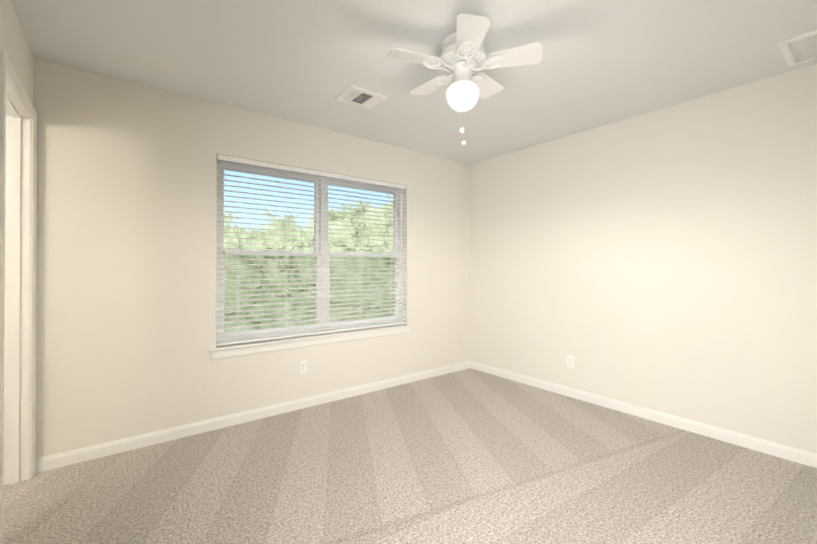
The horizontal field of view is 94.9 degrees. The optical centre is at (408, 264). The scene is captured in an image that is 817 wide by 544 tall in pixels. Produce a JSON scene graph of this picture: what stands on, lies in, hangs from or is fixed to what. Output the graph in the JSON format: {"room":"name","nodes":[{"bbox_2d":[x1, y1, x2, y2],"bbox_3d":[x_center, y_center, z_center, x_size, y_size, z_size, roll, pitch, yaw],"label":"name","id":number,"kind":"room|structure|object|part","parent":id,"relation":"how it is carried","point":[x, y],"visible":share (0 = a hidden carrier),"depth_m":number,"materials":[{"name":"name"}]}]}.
{"room":"empty bedroom","nodes":[
{"label":"empty bedroom","id":0,"kind":"room"},
{"bbox_2d":[0,0,32,104],"bbox_3d":[-1.172,-0.001,0.773,0.120,2.440,3.535,0,0,-38],"label":"wall","id":1,"kind":"structure","parent":0,"point":[14,46],"depth_m":1.84,"materials":[{"name":"paint"}]},
{"bbox_2d":[0,50,36,543],"bbox_3d":[-2.005,0.163,1.841,0.156,2.122,0.799,0,0,-38],"label":"door frame","id":2,"kind":"structure","parent":1,"relation":"attached to","point":[17,301],"depth_m":2.10,"materials":[{"name":"white wood"}]},
{"bbox_2d":[33,58,469,457],"bbox_3d":[-0.773,0.011,3.418,4.000,2.440,0.150,0,0,-38],"label":"wall","id":3,"kind":"structure","parent":0,"point":[126,232],"depth_m":2.61,"materials":[{"name":"paint"}]},
{"bbox_2d":[35,361,467,472],"bbox_3d":[-0.735,1.189,3.339,3.730,0.083,0.013,0,0,-38],"label":"baseboard","id":4,"kind":"structure","parent":3,"relation":"attached to","point":[79,455],"depth_m":2.79,"materials":[{"name":"white wood"}]},
{"bbox_2d":[299,360,306,374],"bbox_3d":[-0.901,0.881,3.215,0.070,0.115,0.007,0,0,-38],"label":"electrical outlet","id":5,"kind":"object","parent":3,"relation":"attached to","point":[303,367],"visible":1,"depth_m":3.21,"materials":[{"name":"white plastic"}]},
{"bbox_2d":[216,160,402,342],"bbox_3d":[-0.796,-0.091,3.448,1.800,1.475,0.075,0,0,-38],"label":"window","id":6,"kind":"structure","parent":3,"relation":"in","point":[320,249],"depth_m":3.41,"materials":[{"name":"white plastic"}]},
{"bbox_3d":[-0.793,-0.102,3.445,1.724,1.379,0.066,0,0,-38],"label":"window sashes","id":7,"kind":"part","parent":6,"relation":"part of","materials":[{"name":"white plastic"}]},
{"bbox_2d":[224,255,394,331],"bbox_3d":[-0.812,0.248,3.467,1.714,0.680,0.002,0,0,-38],"label":"screen","id":8,"kind":"object","parent":6,"relation":"attached to","point":[253,322],"depth_m":3.32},
{"bbox_2d":[216,154,405,345],"bbox_3d":[-0.744,-0.107,3.381,1.788,1.441,0.068,0,0,-38],"label":"window blinds","id":9,"kind":"object","parent":6,"relation":"attached to","point":[226,159],"visible":0.88,"depth_m":3.25,"materials":[{"name":"white plastic"}]},
{"bbox_2d":[207,324,413,359],"bbox_3d":[-0.740,0.667,3.372,1.930,0.082,0.108,0,0,-38],"label":"window sill","id":10,"kind":"structure","parent":3,"relation":"attached to","point":[233,350],"depth_m":3.21,"materials":[{"name":"white wood"}]},
{"bbox_2d":[4,368,816,543],"bbox_3d":[0.359,1.249,1.958,4.000,0.050,3.835,0,0,-38],"label":"floor","id":11,"kind":"structure","parent":0,"point":[469,456],"depth_m":2.11,"materials":[{"name":"carpet"}]},
{"bbox_2d":[10,0,816,163],"bbox_3d":[0.359,-1.256,1.970,4.000,0.080,3.835,0,0,-38],"label":"ceiling","id":12,"kind":"structure","parent":0,"point":[601,63],"depth_m":2.17,"materials":[{"name":"paint"}]},
{"bbox_2d":[335,85,387,109],"bbox_3d":[-0.343,-1.208,2.728,0.300,0.010,0.252,0,0,-38],"label":"ceiling vent","id":13,"kind":"object","parent":12,"relation":"in","point":[359,97],"visible":1,"depth_m":2.72,"materials":[{"name":"white plastic"}]},
{"bbox_2d":[387,13,542,144],"bbox_3d":[0.288,-0.927,2.081,0.823,0.576,0.794,0,0,-38],"label":"ceiling fan","id":14,"kind":"object","parent":12,"relation":"hanging from","point":[462,58],"visible":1,"depth_m":1.99,"materials":[{"name":"white painted metal"},{"name":"white painted wood"},{"name":"frosted glass"}]},
{"bbox_3d":[0.297,-0.907,2.063,0.186,0.125,0.186,0,0,-38],"label":"globe","id":15,"kind":"part","parent":14,"relation":"part of","materials":[{"name":"white glass"}]},
{"bbox_2d":[777,29,816,66],"bbox_3d":[2.332,-1.210,1.966,0.380,0.011,0.525,0,0,-38],"label":"ceiling vent","id":16,"kind":"object","parent":12,"relation":"in","point":[799,49],"visible":1,"depth_m":2.10,"materials":[{"name":"white plastic"}]},
{"bbox_2d":[470,64,816,453],"bbox_3d":[1.924,0.009,3.087,0.150,2.440,3.685,0,0,-38],"label":"wall","id":17,"kind":"structure","parent":0,"point":[663,260],"depth_m":2.86,"materials":[{"name":"paint"}]},
{"bbox_2d":[567,355,573,368],"bbox_3d":[1.507,0.905,3.491,0.007,0.115,0.070,0,0,-38],"label":"electrical outlet","id":18,"kind":"object","parent":17,"relation":"attached to","point":[570,361],"visible":1,"depth_m":3.49,"materials":[{"name":"white plastic"}]},
{"bbox_2d":[468,361,816,467],"bbox_3d":[1.813,1.188,3.092,0.013,0.083,3.480,0,0,-38],"label":"baseboard","id":19,"kind":"structure","parent":17,"relation":"attached to","point":[797,455],"depth_m":2.85,"materials":[{"name":"white wood"}]},
{"label":"outside","id":20,"kind":"structure","parent":0,"visible":0},
{"bbox_2d":[224,170,394,331],"bbox_3d":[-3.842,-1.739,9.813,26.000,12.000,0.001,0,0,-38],"label":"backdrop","id":21,"kind":"structure","parent":20,"point":[332,236],"depth_m":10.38,"materials":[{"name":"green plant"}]}
]}

